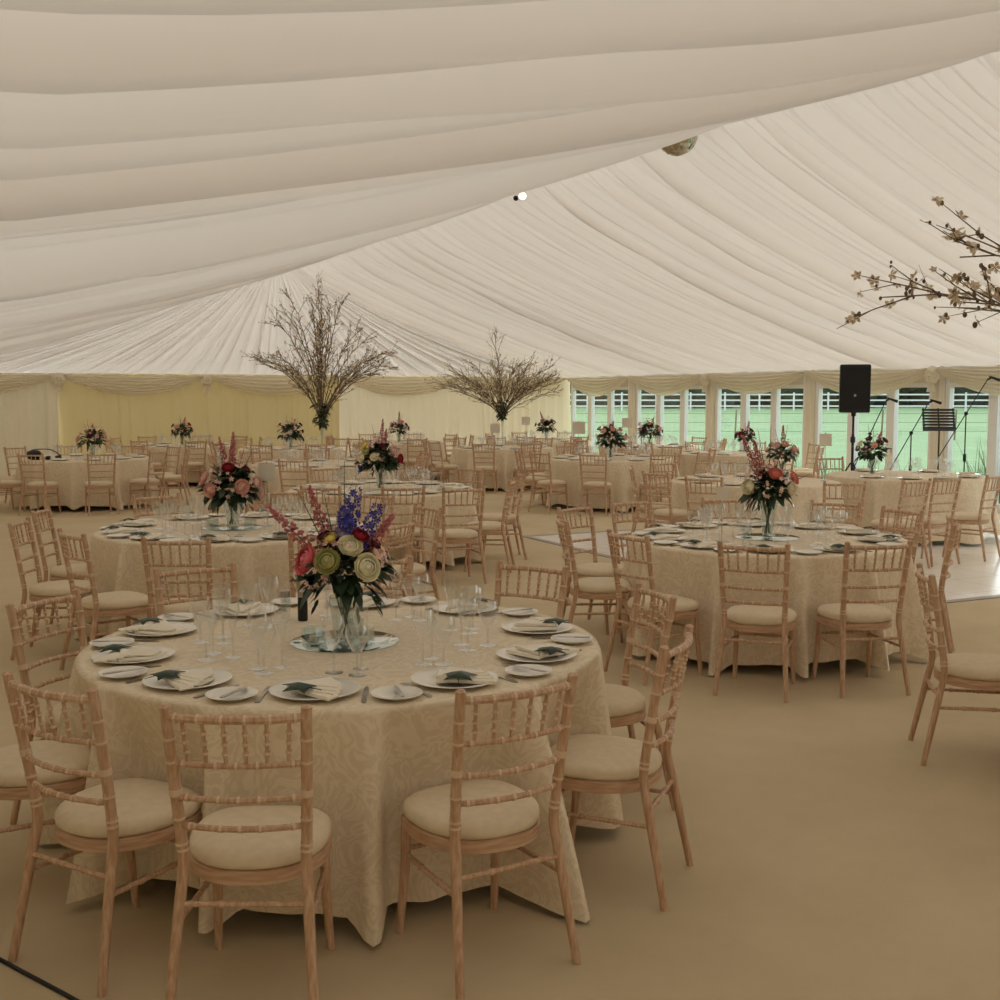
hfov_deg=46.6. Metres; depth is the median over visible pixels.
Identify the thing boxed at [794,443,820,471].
spindle chair
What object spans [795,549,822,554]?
plate
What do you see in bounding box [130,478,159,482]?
seat cushion
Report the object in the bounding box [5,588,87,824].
spindle chair
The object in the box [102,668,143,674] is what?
butter knife
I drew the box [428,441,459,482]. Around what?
spindle chair
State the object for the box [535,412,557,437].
flower bouquet
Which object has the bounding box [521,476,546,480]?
seat cushion
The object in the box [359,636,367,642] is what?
tealight holder
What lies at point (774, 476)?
flower bouquet
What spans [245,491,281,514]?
spindle chair
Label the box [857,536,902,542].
dinner plate
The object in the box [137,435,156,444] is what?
spindle chair
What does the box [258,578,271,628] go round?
champagne flute
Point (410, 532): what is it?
spindle chair
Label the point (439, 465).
seat cushion
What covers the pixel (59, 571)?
seat cushion
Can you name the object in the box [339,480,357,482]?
napkin
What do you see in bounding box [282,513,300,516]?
plate
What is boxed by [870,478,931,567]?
spindle chair
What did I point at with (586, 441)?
spindle chair
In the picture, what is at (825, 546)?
napkin
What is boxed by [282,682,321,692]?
ivy leaf
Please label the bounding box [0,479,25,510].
spindle chair
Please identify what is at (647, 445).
spindle chair
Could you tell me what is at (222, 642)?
champagne flute
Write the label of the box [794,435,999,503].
grass
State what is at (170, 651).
dinner plate
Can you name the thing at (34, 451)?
equipment bag
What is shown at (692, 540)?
ivy leaf
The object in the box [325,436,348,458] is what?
spindle chair
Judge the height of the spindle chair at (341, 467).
0.911 m
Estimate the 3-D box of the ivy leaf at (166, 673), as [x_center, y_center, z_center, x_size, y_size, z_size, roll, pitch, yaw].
[-1.133,0.587,3.934,0.120,0.021,0.131,0,5,0]
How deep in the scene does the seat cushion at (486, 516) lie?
12.26 m
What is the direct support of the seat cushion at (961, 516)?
on the spindle chair at (969, 518)
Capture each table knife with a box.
[193,684,238,698]
[196,613,221,619]
[361,686,368,702]
[497,675,517,682]
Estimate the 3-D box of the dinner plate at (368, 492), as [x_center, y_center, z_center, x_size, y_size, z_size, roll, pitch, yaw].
[-1.177,-0.060,11.487,0.300,0.019,0.300,0,5,-5]
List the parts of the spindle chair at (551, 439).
backrest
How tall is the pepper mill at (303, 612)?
0.139 m
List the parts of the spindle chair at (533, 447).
leg, backrest, leg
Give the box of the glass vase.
[329,594,358,640]
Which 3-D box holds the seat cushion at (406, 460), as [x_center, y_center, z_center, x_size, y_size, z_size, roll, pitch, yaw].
[-1.699,-0.781,23.006,0.410,0.060,0.410,-2,5,-17]
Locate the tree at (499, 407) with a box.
[424,326,563,420]
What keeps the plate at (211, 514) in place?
on the tablecloth at (117, 563)
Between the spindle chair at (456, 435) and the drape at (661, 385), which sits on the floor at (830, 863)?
the spindle chair at (456, 435)
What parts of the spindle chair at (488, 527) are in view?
leg, seat frame, leg, leg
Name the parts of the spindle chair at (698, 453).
leg, backrest, leg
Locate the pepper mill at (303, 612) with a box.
[297,589,307,620]
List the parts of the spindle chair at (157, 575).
leg, rail, rail, leg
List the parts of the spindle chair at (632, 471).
leg, leg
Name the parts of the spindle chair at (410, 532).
leg, seat frame, rail, rail, leg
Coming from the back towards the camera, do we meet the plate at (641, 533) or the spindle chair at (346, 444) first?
the spindle chair at (346, 444)
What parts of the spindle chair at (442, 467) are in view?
leg, backrest, leg, seat frame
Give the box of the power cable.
[0,957,79,999]
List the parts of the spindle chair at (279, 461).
leg, backrest, leg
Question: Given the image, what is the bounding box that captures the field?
[570,407,987,478]
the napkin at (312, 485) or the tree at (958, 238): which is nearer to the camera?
the tree at (958, 238)
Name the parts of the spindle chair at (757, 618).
leg, leg, rail, rail, rail, rail, seat frame, leg, leg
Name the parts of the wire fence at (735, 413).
post, post, post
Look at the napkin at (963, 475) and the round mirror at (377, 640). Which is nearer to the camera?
the round mirror at (377, 640)
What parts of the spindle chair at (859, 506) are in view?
leg, rail, rail, leg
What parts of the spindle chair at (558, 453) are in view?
backrest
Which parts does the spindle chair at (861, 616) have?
leg, leg, seat frame, leg, rail, rail, rail, rail, leg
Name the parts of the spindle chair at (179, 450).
leg, backrest, leg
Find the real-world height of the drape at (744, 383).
0.410 m
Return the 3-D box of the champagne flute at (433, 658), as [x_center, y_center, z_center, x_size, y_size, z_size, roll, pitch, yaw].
[-0.255,0.483,4.335,0.060,0.225,0.060,-2,6,-25]
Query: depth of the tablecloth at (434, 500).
11.53 m
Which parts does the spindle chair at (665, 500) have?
leg, rail, leg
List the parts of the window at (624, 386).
valance panel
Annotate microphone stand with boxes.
[855,397,897,467]
[890,399,941,470]
[939,376,999,471]
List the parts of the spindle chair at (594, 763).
leg, seat frame, leg, rail, rail, rail, leg, rail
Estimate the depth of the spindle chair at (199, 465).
21.76 m
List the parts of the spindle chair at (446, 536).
leg, leg, seat frame, rail, rail, rail, rail, leg, leg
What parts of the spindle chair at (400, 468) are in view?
rail, leg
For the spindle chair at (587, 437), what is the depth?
23.95 m
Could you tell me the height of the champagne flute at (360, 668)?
0.225 m
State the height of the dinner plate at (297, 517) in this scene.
0.019 m
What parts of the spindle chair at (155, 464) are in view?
backrest, leg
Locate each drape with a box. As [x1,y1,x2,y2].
[0,374,51,392]
[63,374,202,394]
[210,375,337,394]
[346,376,461,396]
[463,377,565,394]
[566,376,626,396]
[626,374,701,395]
[706,372,803,394]
[803,368,926,395]
[935,366,999,395]
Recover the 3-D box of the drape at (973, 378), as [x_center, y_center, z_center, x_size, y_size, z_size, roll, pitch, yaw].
[7.359,-1.714,16.719,0.132,0.438,3.000,-2,6,-25]
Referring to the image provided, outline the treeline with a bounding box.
[570,366,988,407]
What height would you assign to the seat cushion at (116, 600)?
0.061 m
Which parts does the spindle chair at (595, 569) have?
leg, rail, rail, rail, rail, leg, seat frame, leg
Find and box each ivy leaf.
[94,644,131,652]
[103,525,119,528]
[131,532,147,535]
[134,618,161,624]
[144,670,185,680]
[199,534,215,537]
[231,598,253,603]
[275,531,287,534]
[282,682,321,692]
[363,591,382,596]
[443,671,476,682]
[469,597,492,602]
[535,646,568,654]
[541,618,568,624]
[645,531,660,534]
[685,539,701,542]
[756,544,771,546]
[829,544,843,547]
[883,534,900,537]
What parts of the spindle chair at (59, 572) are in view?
leg, rail, rail, rail, rail, leg, seat frame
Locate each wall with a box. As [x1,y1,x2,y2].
[0,373,59,475]
[58,373,569,455]
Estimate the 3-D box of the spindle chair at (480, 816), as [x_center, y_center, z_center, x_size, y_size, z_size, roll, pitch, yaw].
[-0.054,0.965,3.615,0.433,0.911,0.511,-3,6,-30]
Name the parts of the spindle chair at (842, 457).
leg, rail, rail, leg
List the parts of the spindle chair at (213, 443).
backrest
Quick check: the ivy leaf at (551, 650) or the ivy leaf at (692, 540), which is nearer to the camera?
the ivy leaf at (551, 650)
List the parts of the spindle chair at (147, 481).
leg, seat frame, leg, backrest, leg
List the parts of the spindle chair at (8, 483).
seat frame, leg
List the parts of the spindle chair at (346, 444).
backrest, leg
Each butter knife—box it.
[93,640,129,641]
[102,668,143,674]
[164,613,188,617]
[220,686,246,697]
[393,685,403,696]
[506,608,532,611]
[513,665,546,671]
[552,636,589,637]
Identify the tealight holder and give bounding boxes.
[309,635,318,640]
[346,615,363,635]
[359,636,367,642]
[742,527,751,537]
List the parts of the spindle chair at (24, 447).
leg, backrest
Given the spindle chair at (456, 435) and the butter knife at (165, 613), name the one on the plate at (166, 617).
the butter knife at (165, 613)
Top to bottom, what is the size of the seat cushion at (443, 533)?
0.061 m
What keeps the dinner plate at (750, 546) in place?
on the tablecloth at (815, 581)
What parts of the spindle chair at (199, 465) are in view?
seat frame, backrest, leg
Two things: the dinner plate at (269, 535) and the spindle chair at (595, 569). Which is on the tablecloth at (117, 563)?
the dinner plate at (269, 535)
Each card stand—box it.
[258,461,275,525]
[490,424,499,432]
[522,416,529,440]
[572,421,584,457]
[622,418,631,427]
[715,484,728,541]
[819,432,831,480]
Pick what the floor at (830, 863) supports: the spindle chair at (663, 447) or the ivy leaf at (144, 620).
the spindle chair at (663, 447)
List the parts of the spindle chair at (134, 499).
leg, rail, rail, leg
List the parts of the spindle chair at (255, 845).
leg, leg, rail, rail, rail, rail, seat frame, leg, leg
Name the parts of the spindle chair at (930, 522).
leg, seat frame, leg, rail, rail, rail, rail, leg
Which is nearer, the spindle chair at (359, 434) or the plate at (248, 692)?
the plate at (248, 692)
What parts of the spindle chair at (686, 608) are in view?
leg, rail, rail, rail, rail, leg, seat frame, leg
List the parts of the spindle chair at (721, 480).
leg, rail, rail, rail, rail, leg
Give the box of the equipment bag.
[27,449,61,459]
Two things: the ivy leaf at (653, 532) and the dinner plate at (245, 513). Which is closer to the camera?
the ivy leaf at (653, 532)
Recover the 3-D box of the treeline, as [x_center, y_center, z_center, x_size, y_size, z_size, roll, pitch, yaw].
[32.014,-12.569,107.236,90.780,11.592,53.494,-2,6,-25]
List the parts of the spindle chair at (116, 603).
leg, rail, rail, rail, rail, leg, seat frame, leg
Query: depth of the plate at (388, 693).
3.81 m
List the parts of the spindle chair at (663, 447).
backrest, leg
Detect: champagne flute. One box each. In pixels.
[216,587,230,644]
[225,598,240,658]
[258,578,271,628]
[274,606,289,668]
[321,588,333,620]
[353,611,369,670]
[389,576,402,621]
[424,599,439,660]
[443,577,456,630]
[454,588,468,646]
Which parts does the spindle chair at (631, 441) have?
backrest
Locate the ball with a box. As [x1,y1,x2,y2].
[661,135,697,155]
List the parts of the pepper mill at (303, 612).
lid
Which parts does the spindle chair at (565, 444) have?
backrest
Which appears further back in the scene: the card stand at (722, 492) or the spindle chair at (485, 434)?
the spindle chair at (485, 434)
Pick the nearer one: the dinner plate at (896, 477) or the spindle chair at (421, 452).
the dinner plate at (896, 477)
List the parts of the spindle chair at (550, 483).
leg, backrest, seat frame, leg, leg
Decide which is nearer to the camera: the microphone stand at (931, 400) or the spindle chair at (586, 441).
the microphone stand at (931, 400)
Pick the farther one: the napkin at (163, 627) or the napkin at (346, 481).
the napkin at (346, 481)
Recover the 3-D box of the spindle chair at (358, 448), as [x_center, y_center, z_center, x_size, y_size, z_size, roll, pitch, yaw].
[-2.682,-0.619,21.130,0.510,0.910,0.431,2,5,17]
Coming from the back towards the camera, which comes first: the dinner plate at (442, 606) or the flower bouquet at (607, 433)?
the flower bouquet at (607, 433)
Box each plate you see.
[89,637,134,647]
[91,645,174,663]
[97,666,148,679]
[98,526,122,529]
[101,528,144,533]
[106,533,130,537]
[119,521,154,526]
[123,621,196,636]
[129,534,174,539]
[136,518,154,521]
[142,668,231,688]
[157,612,197,621]
[159,538,184,540]
[171,515,208,519]
[191,536,235,541]
[205,686,258,701]
[207,513,227,516]
[211,603,278,615]
[237,537,262,542]
[239,513,271,517]
[260,533,287,538]
[269,677,360,699]
[271,597,297,605]
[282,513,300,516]
[292,515,327,519]
[330,597,393,607]
[338,481,364,484]
[366,492,392,495]
[370,685,422,700]
[401,596,435,603]
[409,491,438,493]
[411,667,497,688]
[416,482,441,484]
[432,602,497,613]
[497,646,575,662]
[501,607,538,616]
[502,620,572,633]
[504,664,552,677]
[550,633,592,644]
[633,531,652,535]
[643,535,686,540]
[645,528,684,533]
[652,540,677,544]
[660,524,677,527]
[677,523,716,527]
[680,542,725,548]
[695,475,719,477]
[708,521,729,524]
[713,547,738,552]
[731,522,770,526]
[750,546,793,552]
[773,521,795,525]
[790,523,830,528]
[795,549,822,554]
[812,545,857,551]
[836,526,854,528]
[837,529,880,534]
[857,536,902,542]
[860,475,884,477]
[876,542,903,544]
[896,477,921,479]
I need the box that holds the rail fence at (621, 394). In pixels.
[570,392,988,411]
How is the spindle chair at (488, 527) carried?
on the floor at (830, 863)
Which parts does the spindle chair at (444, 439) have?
leg, backrest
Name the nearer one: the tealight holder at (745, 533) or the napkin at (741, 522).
the tealight holder at (745, 533)
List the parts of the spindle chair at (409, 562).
rail, rail, leg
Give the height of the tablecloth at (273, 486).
0.738 m
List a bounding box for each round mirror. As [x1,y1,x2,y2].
[202,524,262,530]
[290,630,398,653]
[735,533,799,541]
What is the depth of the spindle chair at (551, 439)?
23.11 m
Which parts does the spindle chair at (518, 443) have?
backrest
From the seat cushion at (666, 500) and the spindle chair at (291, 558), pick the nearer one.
the spindle chair at (291, 558)
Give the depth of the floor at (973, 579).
12.13 m
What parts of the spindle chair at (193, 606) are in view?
leg, rail, rail, rail, rail, leg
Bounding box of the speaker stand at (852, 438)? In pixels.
[845,416,856,470]
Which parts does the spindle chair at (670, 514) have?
leg, rail, rail, rail, leg, seat frame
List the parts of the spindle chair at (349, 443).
leg, backrest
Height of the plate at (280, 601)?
0.019 m
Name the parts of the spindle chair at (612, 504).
leg, rail, rail, rail, leg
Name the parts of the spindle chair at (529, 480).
leg, backrest, leg, seat frame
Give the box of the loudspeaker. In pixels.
[839,364,870,415]
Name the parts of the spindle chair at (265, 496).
leg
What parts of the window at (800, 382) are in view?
valance panel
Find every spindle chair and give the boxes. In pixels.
[0,476,15,507]
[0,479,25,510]
[0,740,90,832]
[2,671,213,997]
[3,446,26,502]
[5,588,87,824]
[7,517,98,660]
[17,453,60,515]
[30,506,86,634]
[56,444,81,454]
[57,528,149,669]
[84,452,118,515]
[104,439,113,452]
[110,437,123,454]
[121,444,144,454]
[128,450,169,510]
[130,440,162,471]
[132,493,180,518]
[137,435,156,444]
[140,537,224,621]
[153,562,237,615]
[154,445,182,500]
[158,447,191,505]
[158,703,334,999]
[181,440,207,488]
[192,435,210,442]
[207,453,245,515]
[208,440,215,482]
[212,442,240,476]
[226,457,266,513]
[233,435,247,461]
[234,438,252,454]
[239,450,261,510]
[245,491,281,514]
[250,443,272,463]
[250,482,269,511]
[254,490,300,512]
[278,459,308,512]
[283,437,303,445]
[288,532,353,599]
[299,485,342,515]
[303,448,329,459]
[305,443,327,458]
[309,466,343,483]
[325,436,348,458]
[331,437,348,458]
[332,518,415,598]
[334,556,413,598]
[347,437,363,457]
[354,458,382,481]
[356,441,367,457]
[356,492,397,598]
[358,433,375,440]
[381,485,426,580]
[382,466,415,480]
[383,503,442,600]
[396,672,580,999]
[403,433,421,440]
[403,438,427,479]
[405,451,430,481]
[415,454,426,480]
[422,439,448,482]
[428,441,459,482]
[433,486,486,585]
[437,436,466,480]
[440,433,457,476]
[443,437,459,482]
[450,435,473,456]
[454,467,483,538]
[463,478,515,572]
[472,442,497,493]
[478,472,526,559]
[485,434,495,443]
[486,437,505,444]
[494,560,568,618]
[511,431,527,439]
[513,442,542,491]
[514,448,547,507]
[516,435,535,444]
[521,446,545,502]
[528,451,567,513]
[534,437,552,446]
[551,624,693,911]
[556,444,577,455]
[556,515,631,642]
[557,432,573,438]
[557,503,623,634]
[563,441,576,453]
[570,435,588,453]
[572,437,583,452]
[576,439,588,453]
[578,453,610,516]
[603,529,702,685]
[605,582,676,810]
[608,498,653,611]
[611,441,631,453]
[615,444,638,454]
[629,465,667,531]
[639,453,676,501]
[641,436,660,443]
[642,470,692,528]
[644,442,653,454]
[652,461,677,520]
[661,445,682,469]
[683,448,716,476]
[684,476,732,522]
[685,441,704,450]
[691,436,706,449]
[694,451,711,475]
[701,497,751,522]
[712,440,722,449]
[712,540,796,702]
[719,460,751,474]
[721,438,726,449]
[744,441,765,450]
[774,449,795,476]
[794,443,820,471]
[794,446,824,478]
[809,499,861,526]
[812,540,912,697]
[815,456,843,478]
[822,481,866,526]
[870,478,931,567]
[878,505,923,562]
[900,476,961,566]
[908,563,999,765]
[926,519,961,653]
[942,475,999,561]
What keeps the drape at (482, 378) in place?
attached to the wall at (221, 412)
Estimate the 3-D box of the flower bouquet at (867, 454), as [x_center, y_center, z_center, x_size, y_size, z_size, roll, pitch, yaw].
[4.549,-0.646,14.157,0.464,0.649,0.448,-1,5,-9]
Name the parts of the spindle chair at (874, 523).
seat frame, leg, rail, rail, rail, leg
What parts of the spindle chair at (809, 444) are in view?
leg, backrest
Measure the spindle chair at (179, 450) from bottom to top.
0.910 m
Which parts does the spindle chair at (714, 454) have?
leg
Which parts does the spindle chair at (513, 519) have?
leg, seat frame, leg, leg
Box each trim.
[628,380,635,443]
[706,373,715,450]
[803,370,815,468]
[930,367,945,471]
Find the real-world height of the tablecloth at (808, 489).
0.743 m
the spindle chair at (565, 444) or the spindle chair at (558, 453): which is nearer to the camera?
the spindle chair at (558, 453)
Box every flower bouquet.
[76,422,108,454]
[170,415,193,443]
[196,432,265,524]
[265,460,398,635]
[275,417,304,446]
[355,419,404,487]
[388,411,409,440]
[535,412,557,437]
[592,416,628,456]
[636,415,662,443]
[734,421,755,450]
[738,428,809,533]
[765,425,799,469]
[853,426,892,473]
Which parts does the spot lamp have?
bulb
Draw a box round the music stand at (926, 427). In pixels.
[922,408,955,469]
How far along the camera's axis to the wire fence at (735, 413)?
45.87 m
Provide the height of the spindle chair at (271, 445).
0.910 m
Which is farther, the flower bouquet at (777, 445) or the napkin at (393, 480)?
the flower bouquet at (777, 445)
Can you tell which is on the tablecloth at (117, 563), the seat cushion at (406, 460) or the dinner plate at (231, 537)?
the dinner plate at (231, 537)
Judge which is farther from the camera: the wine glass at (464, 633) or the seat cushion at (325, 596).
the seat cushion at (325, 596)
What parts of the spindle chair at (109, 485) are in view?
leg, leg, seat frame, backrest, leg, leg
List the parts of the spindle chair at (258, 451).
backrest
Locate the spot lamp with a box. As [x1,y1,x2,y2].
[513,191,527,200]
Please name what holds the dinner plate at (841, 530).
on the tablecloth at (815, 581)
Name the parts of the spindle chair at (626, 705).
seat frame, leg, rail, rail, rail, rail, leg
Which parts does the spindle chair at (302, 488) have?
leg, rail, rail, leg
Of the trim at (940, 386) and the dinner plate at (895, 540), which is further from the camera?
the trim at (940, 386)
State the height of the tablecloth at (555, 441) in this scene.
0.743 m
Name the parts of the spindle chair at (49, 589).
leg, rail, rail, rail, rail, leg, seat frame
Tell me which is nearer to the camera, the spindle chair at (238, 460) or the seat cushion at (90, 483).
the spindle chair at (238, 460)
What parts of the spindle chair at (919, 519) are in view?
leg, rail, rail, leg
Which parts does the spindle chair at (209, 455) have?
leg, backrest, leg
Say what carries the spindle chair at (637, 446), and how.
on the floor at (830, 863)
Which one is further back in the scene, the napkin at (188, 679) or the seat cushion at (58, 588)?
the seat cushion at (58, 588)
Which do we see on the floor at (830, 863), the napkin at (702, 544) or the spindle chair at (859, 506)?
the spindle chair at (859, 506)
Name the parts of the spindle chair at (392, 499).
leg, rail, rail, leg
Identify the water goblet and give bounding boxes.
[189,599,210,643]
[194,612,216,661]
[239,583,258,625]
[251,622,275,675]
[319,592,334,616]
[345,624,368,677]
[402,579,420,617]
[432,615,454,666]
[463,586,482,629]
[477,600,498,646]
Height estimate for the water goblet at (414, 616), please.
0.180 m
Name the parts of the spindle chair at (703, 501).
leg, rail, rail, leg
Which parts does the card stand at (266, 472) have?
rod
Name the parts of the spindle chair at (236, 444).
backrest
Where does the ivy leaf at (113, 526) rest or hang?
on the napkin at (121, 529)
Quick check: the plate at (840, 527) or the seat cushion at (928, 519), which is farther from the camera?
the seat cushion at (928, 519)
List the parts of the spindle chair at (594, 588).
rail, leg, rail, leg, seat frame, leg, leg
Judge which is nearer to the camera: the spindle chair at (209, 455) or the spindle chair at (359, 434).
the spindle chair at (209, 455)
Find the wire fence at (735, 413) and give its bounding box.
[570,410,987,439]
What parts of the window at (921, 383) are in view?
valance panel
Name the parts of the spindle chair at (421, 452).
leg, backrest, leg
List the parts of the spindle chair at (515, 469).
seat frame, backrest, leg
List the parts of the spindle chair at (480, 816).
leg, leg, seat frame, leg, rail, rail, rail, rail, leg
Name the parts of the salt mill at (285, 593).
lid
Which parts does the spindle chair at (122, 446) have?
backrest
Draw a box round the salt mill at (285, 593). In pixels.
[280,589,290,610]
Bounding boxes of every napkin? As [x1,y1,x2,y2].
[93,644,166,662]
[107,527,139,532]
[112,520,150,525]
[118,619,184,635]
[138,533,165,539]
[161,668,214,690]
[172,513,198,519]
[200,534,229,540]
[216,601,261,615]
[246,511,269,515]
[272,532,301,536]
[285,677,341,700]
[296,483,322,487]
[299,513,321,518]
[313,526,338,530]
[323,518,338,523]
[338,594,378,606]
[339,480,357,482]
[372,491,390,494]
[382,479,399,483]
[419,489,437,492]
[421,480,437,483]
[436,666,496,683]
[439,486,464,488]
[440,483,463,485]
[446,599,485,612]
[506,643,578,659]
[512,617,556,630]
[643,526,680,532]
[652,533,679,539]
[676,476,699,478]
[676,521,707,527]
[689,541,716,547]
[694,473,712,475]
[725,481,741,484]
[736,520,762,524]
[756,545,784,552]
[798,521,823,527]
[823,544,855,549]
[845,527,871,532]
[855,468,870,471]
[861,534,901,540]
[864,474,878,476]
[902,476,920,478]
[922,469,937,470]
[941,476,958,477]
[959,471,974,473]
[959,474,982,476]
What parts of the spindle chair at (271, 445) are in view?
leg, leg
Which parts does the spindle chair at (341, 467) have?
leg, rail, rail, leg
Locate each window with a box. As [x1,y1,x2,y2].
[571,377,589,436]
[589,376,608,451]
[609,375,628,438]
[635,374,658,443]
[658,374,682,444]
[682,374,706,450]
[714,372,743,448]
[742,371,773,448]
[773,370,804,467]
[814,370,850,475]
[849,368,890,470]
[889,377,931,469]
[943,366,992,476]
[990,365,999,512]
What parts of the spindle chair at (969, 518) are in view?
leg, leg, seat frame, leg, leg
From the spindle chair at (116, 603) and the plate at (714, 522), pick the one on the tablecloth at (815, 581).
the plate at (714, 522)
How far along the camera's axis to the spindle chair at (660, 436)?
23.95 m
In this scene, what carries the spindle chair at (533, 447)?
on the floor at (830, 863)
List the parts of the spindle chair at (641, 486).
leg, leg, seat frame, backrest, leg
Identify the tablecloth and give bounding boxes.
[8,455,158,509]
[39,599,622,946]
[74,515,366,638]
[133,443,233,483]
[236,446,343,467]
[248,460,394,512]
[285,482,484,565]
[352,441,445,479]
[447,445,554,490]
[506,439,592,455]
[537,455,679,511]
[599,444,699,458]
[610,523,928,677]
[664,475,845,523]
[676,450,794,476]
[825,470,999,544]
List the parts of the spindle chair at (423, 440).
leg, seat frame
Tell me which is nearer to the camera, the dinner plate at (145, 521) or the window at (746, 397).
the dinner plate at (145, 521)
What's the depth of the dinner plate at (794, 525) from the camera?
8.61 m
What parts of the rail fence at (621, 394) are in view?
post, post, rail, rail, rail, post, post, post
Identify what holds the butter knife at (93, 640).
on the plate at (98, 644)
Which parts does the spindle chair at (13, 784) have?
seat frame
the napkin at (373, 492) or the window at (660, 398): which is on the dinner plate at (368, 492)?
the napkin at (373, 492)
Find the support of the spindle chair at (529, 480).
on the floor at (830, 863)
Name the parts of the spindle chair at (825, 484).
leg, rail, rail, rail, rail, leg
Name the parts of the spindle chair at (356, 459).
leg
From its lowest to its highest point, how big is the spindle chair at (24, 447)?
0.910 m
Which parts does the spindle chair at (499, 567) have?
leg, rail, rail, leg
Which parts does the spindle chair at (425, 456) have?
leg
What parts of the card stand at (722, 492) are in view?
rod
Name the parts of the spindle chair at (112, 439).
backrest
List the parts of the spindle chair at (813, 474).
seat frame, leg, backrest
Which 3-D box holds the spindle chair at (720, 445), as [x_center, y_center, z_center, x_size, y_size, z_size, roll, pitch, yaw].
[3.886,-0.676,21.759,0.510,0.910,0.431,3,6,33]
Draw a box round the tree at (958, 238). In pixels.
[837,196,999,328]
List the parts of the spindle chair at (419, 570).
seat frame, leg, rail, rail, rail, rail, leg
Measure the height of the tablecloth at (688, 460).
0.741 m
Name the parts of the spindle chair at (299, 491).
leg, rail, rail, leg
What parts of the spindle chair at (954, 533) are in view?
leg, leg, rail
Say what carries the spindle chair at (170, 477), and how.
on the floor at (830, 863)
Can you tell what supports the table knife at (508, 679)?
on the tablecloth at (369, 757)
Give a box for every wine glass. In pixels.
[202,601,222,655]
[212,587,231,638]
[246,612,268,670]
[261,576,279,624]
[322,615,344,674]
[411,576,429,621]
[412,609,433,666]
[457,600,477,651]
[460,585,478,634]
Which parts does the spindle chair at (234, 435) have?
backrest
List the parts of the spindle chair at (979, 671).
rail, leg, rail, rail, rail, leg, seat frame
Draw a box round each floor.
[0,475,999,999]
[523,519,999,604]
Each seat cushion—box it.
[0,476,14,479]
[0,479,21,484]
[0,740,90,786]
[27,481,57,486]
[29,580,90,596]
[49,563,86,577]
[54,778,200,837]
[81,591,148,609]
[84,481,112,485]
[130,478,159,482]
[152,462,161,465]
[154,472,173,476]
[156,598,224,613]
[158,474,184,479]
[181,462,203,465]
[189,805,331,869]
[288,591,334,599]
[332,581,396,595]
[385,562,425,576]
[386,527,419,536]
[403,779,539,839]
[404,459,418,462]
[429,461,448,464]
[433,529,477,538]
[435,464,458,467]
[464,521,505,529]
[475,466,497,469]
[478,513,515,520]
[514,465,535,469]
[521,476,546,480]
[528,472,543,475]
[537,479,566,484]
[551,734,661,780]
[570,577,631,592]
[576,563,623,576]
[583,481,610,486]
[605,683,645,716]
[627,594,697,612]
[640,481,666,486]
[640,502,667,509]
[653,508,692,516]
[662,498,668,502]
[692,515,732,522]
[727,605,796,625]
[794,468,812,470]
[794,471,816,475]
[817,603,891,622]
[826,523,854,526]
[871,518,914,527]
[902,515,946,524]
[934,653,999,681]
[946,512,988,520]
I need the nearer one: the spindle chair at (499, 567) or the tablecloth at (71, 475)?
the spindle chair at (499, 567)
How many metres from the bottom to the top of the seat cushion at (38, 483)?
0.060 m
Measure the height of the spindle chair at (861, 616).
0.911 m
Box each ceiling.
[0,0,999,355]
[0,269,544,376]
[300,51,999,377]
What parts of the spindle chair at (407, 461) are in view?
leg, backrest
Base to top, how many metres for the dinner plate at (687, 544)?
0.019 m
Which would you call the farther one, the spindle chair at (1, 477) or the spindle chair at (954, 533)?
the spindle chair at (1, 477)
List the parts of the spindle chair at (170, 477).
seat frame, leg, backrest, leg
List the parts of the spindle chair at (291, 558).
leg, rail, rail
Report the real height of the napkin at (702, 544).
0.040 m
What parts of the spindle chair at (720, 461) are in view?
leg, rail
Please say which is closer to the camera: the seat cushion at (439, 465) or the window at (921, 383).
the window at (921, 383)
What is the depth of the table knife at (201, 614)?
5.16 m
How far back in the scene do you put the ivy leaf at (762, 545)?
7.24 m
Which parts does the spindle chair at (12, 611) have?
leg, rail, rail, rail, seat frame, rail, leg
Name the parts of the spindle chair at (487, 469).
leg, backrest, seat frame, leg, leg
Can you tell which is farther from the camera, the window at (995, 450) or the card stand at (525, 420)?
the card stand at (525, 420)
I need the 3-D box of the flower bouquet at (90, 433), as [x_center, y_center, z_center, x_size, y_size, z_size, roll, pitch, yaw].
[-6.435,-0.987,18.288,0.515,0.596,0.518,-2,6,-25]
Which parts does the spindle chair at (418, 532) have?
leg, rail, rail, rail, seat frame, rail, leg, leg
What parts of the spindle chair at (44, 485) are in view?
leg, backrest, leg, seat frame, leg, leg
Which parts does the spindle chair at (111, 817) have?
leg, rail, rail, rail, rail, leg, seat frame, leg, leg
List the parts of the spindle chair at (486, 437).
backrest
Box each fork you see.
[126,678,142,683]
[254,686,271,702]
[400,682,431,696]
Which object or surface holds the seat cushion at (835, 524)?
on the spindle chair at (825, 484)
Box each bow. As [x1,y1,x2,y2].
[49,372,66,392]
[200,374,213,392]
[700,373,708,392]
[924,366,939,391]
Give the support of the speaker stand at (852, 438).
on the floor at (973, 579)
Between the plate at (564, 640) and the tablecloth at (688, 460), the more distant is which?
the tablecloth at (688, 460)
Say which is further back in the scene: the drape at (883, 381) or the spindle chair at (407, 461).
the spindle chair at (407, 461)
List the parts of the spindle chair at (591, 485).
leg, leg, backrest, seat frame, leg, leg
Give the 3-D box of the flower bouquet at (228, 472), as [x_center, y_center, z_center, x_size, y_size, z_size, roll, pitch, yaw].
[-1.999,-0.162,8.591,0.505,0.690,0.532,0,5,5]
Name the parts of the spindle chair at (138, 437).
backrest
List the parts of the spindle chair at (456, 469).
leg, rail, rail, leg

